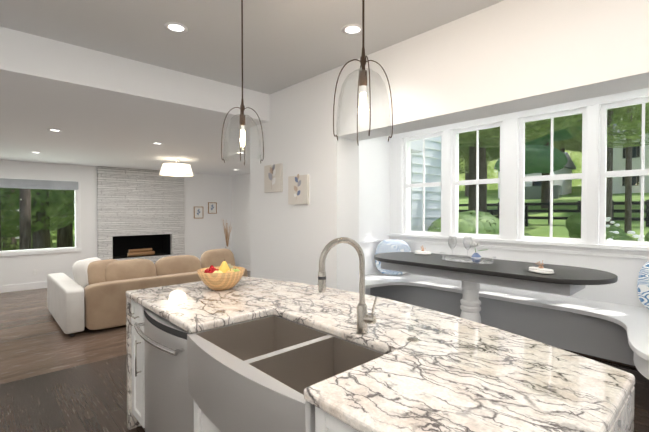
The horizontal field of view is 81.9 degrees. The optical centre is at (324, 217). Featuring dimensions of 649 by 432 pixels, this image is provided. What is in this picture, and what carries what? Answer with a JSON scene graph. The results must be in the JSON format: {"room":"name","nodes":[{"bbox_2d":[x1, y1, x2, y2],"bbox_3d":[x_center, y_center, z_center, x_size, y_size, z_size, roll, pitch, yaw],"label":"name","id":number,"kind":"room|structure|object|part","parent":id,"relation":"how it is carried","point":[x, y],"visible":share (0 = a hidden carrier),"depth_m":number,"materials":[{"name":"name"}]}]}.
{"room":"kitchen","nodes":[
{"label":"kitchen","id":0,"kind":"room"},
{"bbox_2d":[0,354,144,431],"bbox_3d":[0.170,1.581,0.657,8.300,0.300,7.500,-1,1,-43],"label":"floor","id":1,"kind":"structure","parent":0,"point":[90,397],"depth_m":2.85,"materials":[{"name":"brown wood"}]},
{"bbox_2d":[2,354,125,383],"bbox_3d":[-3.224,1.413,2.631,6.000,0.031,0.014,-1,1,-43],"label":"step","id":2,"kind":"structure","parent":1,"relation":"attached to","point":[62,369],"depth_m":3.40,"materials":[{"name":"brown wood"}]},
{"bbox_2d":[126,237,634,431],"bbox_3d":[-0.092,0.744,1.900,1.178,1.331,2.500,-1,1,-43],"label":"kitchen island","id":3,"kind":"object","parent":1,"relation":"on","point":[224,347],"visible":1,"depth_m":1.48,"materials":[{"name":"stone"}]},
{"bbox_2d":[134,307,193,431],"bbox_3d":[-0.884,0.924,1.994,0.138,0.760,0.706,-1,1,-43],"label":"dishwasher","id":4,"kind":"object","parent":3,"relation":"in","point":[168,404],"depth_m":1.90,"materials":[{"name":"silver metal"}]},
{"bbox_2d":[187,315,384,431],"bbox_3d":[-0.174,0.673,1.570,0.545,0.265,0.850,-1,1,-43],"label":"sink","id":5,"kind":"object","parent":3,"relation":"in","point":[251,374],"depth_m":1.53,"materials":[{"name":"silver metal"}]},
{"bbox_2d":[318,237,376,334],"bbox_3d":[0.100,0.292,1.557,0.233,0.417,0.141,-1,1,-43],"label":"faucet","id":6,"kind":"object","parent":3,"relation":"on","point":[363,318],"depth_m":1.59,"materials":[{"name":"silver metal"}]},
{"bbox_2d":[0,160,231,285],"bbox_3d":[-5.937,0.241,7.860,9.140,2.745,0.200,-1,1,-43],"label":"wall","id":7,"kind":"structure","parent":0,"point":[206,232],"depth_m":8.35,"materials":[{"name":"white paint"}]},
{"bbox_2d":[0,278,74,292],"bbox_3d":[-7.179,1.434,6.586,5.560,0.140,0.015,-1,1,-43],"label":"baseboard","id":8,"kind":"structure","parent":7,"relation":"attached to","point":[21,287],"depth_m":7.57,"materials":[{"name":"white paint"}]},
{"bbox_2d":[0,178,81,256],"bbox_3d":[-5.968,-0.005,7.750,1.550,1.540,0.155,-1,1,-43],"label":"window","id":9,"kind":"structure","parent":7,"relation":"in","point":[77,201],"depth_m":8.07,"materials":[{"name":"white paint"}]},
{"bbox_2d":[0,178,77,189],"bbox_3d":[-5.905,-0.670,7.671,1.450,0.188,0.054,-1,1,-43],"label":"roman shade","id":10,"kind":"object","parent":9,"relation":"attached to","point":[35,184],"visible":1,"depth_m":7.68,"materials":[{"name":"grey fabric"}]},
{"bbox_2d":[0,270,249,383],"bbox_3d":[-4.036,1.632,5.827,9.140,0.230,5.800,-1,1,-43],"label":"floor","id":11,"kind":"structure","parent":0,"point":[35,339],"depth_m":4.62,"materials":[{"name":"brown wood"}]},
{"bbox_2d":[47,248,247,336],"bbox_3d":[-2.887,1.030,6.239,2.640,0.957,1.780,-1,1,-43],"label":"sofa","id":12,"kind":"object","parent":11,"relation":"on","point":[92,296],"visible":0.71,"depth_m":5.17,"materials":[{"name":"beige fabric"}]},
{"bbox_2d":[221,219,231,249],"bbox_3d":[-2.640,0.737,10.165,0.266,1.415,0.291,-1,1,-43],"label":"floor vase","id":13,"kind":"object","parent":11,"relation":"on","point":[227,235],"visible":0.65,"depth_m":10.14,"materials":[{"name":"white ceramic"}]},
{"bbox_2d":[97,166,184,263],"bbox_3d":[-4.385,0.156,9.075,1.950,2.615,0.120,-1,1,-43],"label":"stone wall","id":14,"kind":"structure","parent":0,"point":[131,202],"depth_m":8.93,"materials":[{"name":"white stone"}]},
{"bbox_2d":[113,234,169,258],"bbox_3d":[-4.634,0.695,9.324,1.390,0.570,0.571,-1,1,-43],"label":"fireplace","id":15,"kind":"object","parent":14,"relation":"attached to","point":[159,244],"depth_m":9.58,"materials":[{"name":"black metal"}]},
{"bbox_2d":[127,248,154,256],"bbox_3d":[-4.546,0.870,9.283,0.665,0.176,0.240,-1,1,-43],"label":"logs","id":16,"kind":"object","parent":15,"relation":"in","point":[139,252],"visible":1,"depth_m":9.20,"materials":[{"name":"brown wood"}]},
{"bbox_2d":[0,26,422,175],"bbox_3d":[-3.836,-1.345,5.561,9.140,0.500,6.390,-1,1,-43],"label":"ceiling","id":17,"kind":"structure","parent":0,"point":[98,108],"depth_m":3.89,"materials":[{"name":"white paint"}]},
{"bbox_2d":[47,129,61,131],"bbox_3d":[-3.345,-1.076,4.637,0.158,0.006,0.158,1,1,38],"label":"recessed light","id":18,"kind":"object","parent":17,"relation":"attached to","point":[56,130],"depth_m":4.65,"materials":[{"name":"white paint"}]},
{"bbox_2d":[159,159,193,176],"bbox_3d":[-2.868,-0.965,7.246,0.631,0.314,0.631,-1,1,-43],"label":"drum light","id":19,"kind":"object","parent":17,"relation":"attached to","point":[172,169],"visible":1,"depth_m":7.04,"materials":[{"name":"white fabric"}]},
{"bbox_2d":[0,0,503,93],"bbox_3d":[-0.475,-1.398,-0.389,6.000,0.200,6.910,-1,1,-43],"label":"ceiling","id":20,"kind":"structure","parent":0,"point":[287,43],"depth_m":2.69,"materials":[{"name":"white paint"}]},
{"bbox_2d":[164,22,187,32],"bbox_3d":[-1.052,-1.344,2.653,0.158,0.006,0.158,1,1,38],"label":"recessed light","id":21,"kind":"object","parent":20,"relation":"attached to","point":[176,27],"depth_m":2.65,"materials":[{"name":"white paint"}]},
{"bbox_2d":[221,0,263,164],"bbox_3d":[-0.492,-0.833,2.240,0.226,1.015,0.226,-1,1,-43],"label":"pendant light","id":22,"kind":"object","parent":20,"relation":"hanging from","point":[242,127],"visible":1,"depth_m":2.23,"materials":[{"name":"clear glass"}]},
{"bbox_3d":[-0.492,-0.479,2.245,0.226,0.272,0.226,-1,1,-43],"label":"glass","id":23,"kind":"part","parent":22,"relation":"part of","materials":[{"name":"clear glass"}]},
{"bbox_2d":[342,24,361,34],"bbox_3d":[0.201,-1.344,2.682,0.158,0.006,0.158,1,1,38],"label":"recessed light","id":24,"kind":"object","parent":20,"relation":"attached to","point":[348,29],"depth_m":2.68,"materials":[{"name":"white paint"}]},
{"bbox_2d":[333,0,392,143],"bbox_3d":[0.160,-0.821,1.535,0.226,1.015,0.226,-1,1,-43],"label":"pendant light","id":25,"kind":"object","parent":20,"relation":"hanging from","point":[362,79],"visible":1,"depth_m":1.53,"materials":[{"name":"clear glass"}]},
{"bbox_3d":[0.160,-0.468,1.540,0.226,0.272,0.226,-1,1,-43],"label":"glass","id":26,"kind":"part","parent":25,"relation":"part of","materials":[{"name":"clear glass"}]},
{"bbox_2d":[232,174,410,265],"bbox_3d":[-0.642,0.227,8.717,0.200,2.745,6.130,-1,1,-43],"label":"wall","id":27,"kind":"structure","parent":0,"point":[241,218],"depth_m":10.34,"materials":[{"name":"white paint"}]},
{"bbox_2d":[235,263,249,270],"bbox_3d":[-0.704,1.401,8.645,0.015,0.140,5.780,-1,1,-43],"label":"baseboard","id":28,"kind":"structure","parent":27,"relation":"attached to","point":[247,267],"depth_m":10.28,"materials":[{"name":"white paint"}]},
{"bbox_2d":[359,135,389,294],"bbox_3d":[0.341,-0.002,5.087,2.000,2.720,0.150,-1,1,-43],"label":"wall","id":29,"kind":"structure","parent":0,"point":[374,188],"depth_m":5.30,"materials":[{"name":"white paint"}]},
{"bbox_2d":[359,239,390,274],"bbox_3d":[0.310,0.571,4.938,1.740,0.480,0.040,-1,1,-43],"label":"trim","id":30,"kind":"structure","parent":29,"relation":"attached to","point":[369,247],"depth_m":5.24,"materials":[{"name":"white paint"}]},
{"bbox_2d":[250,0,648,292],"bbox_3d":[1.699,0.087,1.924,0.300,3.245,7.320,-1,1,-43],"label":"wall","id":31,"kind":"structure","parent":0,"point":[505,57],"depth_m":2.80,"materials":[{"name":"white paint"}]},
{"bbox_2d":[264,162,282,192],"bbox_3d":[-0.565,-0.440,4.119,0.032,0.329,0.310,-1,1,-43],"label":"art","id":32,"kind":"object","parent":31,"relation":"attached to","point":[273,173],"depth_m":4.09,"materials":[{"name":"white fabric"}]},
{"bbox_2d":[288,174,308,203],"bbox_3d":[-0.265,-0.285,3.797,0.032,0.310,0.305,-1,1,-43],"label":"art","id":33,"kind":"object","parent":31,"relation":"attached to","point":[298,188],"depth_m":3.77,"materials":[{"name":"white fabric"}]},
{"bbox_2d":[390,96,648,246],"bbox_3d":[2.217,0.010,4.383,0.200,2.720,3.730,-1,1,-43],"label":"wall","id":34,"kind":"structure","parent":0,"point":[393,184],"depth_m":5.43,"materials":[{"name":"white paint"}]},
{"bbox_2d":[387,88,648,259],"bbox_3d":[2.191,-0.439,4.352,0.270,1.634,3.430,-1,1,-43],"label":"window","id":35,"kind":"structure","parent":34,"relation":"in","point":[594,142],"depth_m":4.23,"materials":[{"name":"white paint"}]},
{"bbox_2d":[391,239,648,307],"bbox_3d":[2.129,0.581,4.311,0.040,0.480,3.430,-1,1,-43],"label":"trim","id":36,"kind":"structure","parent":34,"relation":"attached to","point":[622,290],"depth_m":3.78,"materials":[{"name":"white paint"}]},
{"bbox_2d":[580,355,648,431],"bbox_3d":[1.624,1.319,3.856,1.815,0.120,3.430,-1,1,-43],"label":"floor","id":37,"kind":"structure","parent":0,"point":[641,408],"depth_m":2.65,"materials":[{"name":"brown wood"}]},
{"bbox_2d":[374,236,617,322],"bbox_3d":[1.523,0.732,3.835,0.880,1.051,2.350,-1,1,-43],"label":"table","id":38,"kind":"object","parent":37,"relation":"on","point":[474,271],"visible":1,"depth_m":3.60,"materials":[{"name":"grey wood"}]},
{"bbox_2d":[440,252,495,263],"bbox_3d":[1.479,0.424,3.892,0.265,0.077,0.586,-1,1,-43],"label":"tray","id":39,"kind":"object","parent":38,"relation":"on","point":[475,259],"depth_m":3.80,"materials":[{"name":"silver metal"}]},
{"bbox_2d":[470,242,488,262],"bbox_3d":[1.545,0.354,3.751,0.108,0.209,0.180,-1,1,-43],"label":"vase","id":40,"kind":"object","parent":38,"relation":"on","point":[475,258],"depth_m":3.75,"materials":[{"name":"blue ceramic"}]},
{"bbox_2d":[365,240,648,378],"bbox_3d":[1.569,0.799,3.797,1.560,0.918,3.426,-1,1,-43],"label":"banquette","id":41,"kind":"object","parent":37,"relation":"on","point":[611,332],"visible":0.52,"depth_m":3.66,"materials":[{"name":"grey paint"}]},
{"label":"outside","id":42,"kind":"structure","parent":0,"visible":0},
{"bbox_2d":[0,103,648,250],"bbox_3d":[0.416,-20.435,6.587,130.000,46.468,170.000,-1,1,-43],"label":"garden","id":43,"kind":"object","parent":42,"point":[564,216],"depth_m":14.32,"materials":[{"name":"green plant"}]}
]}

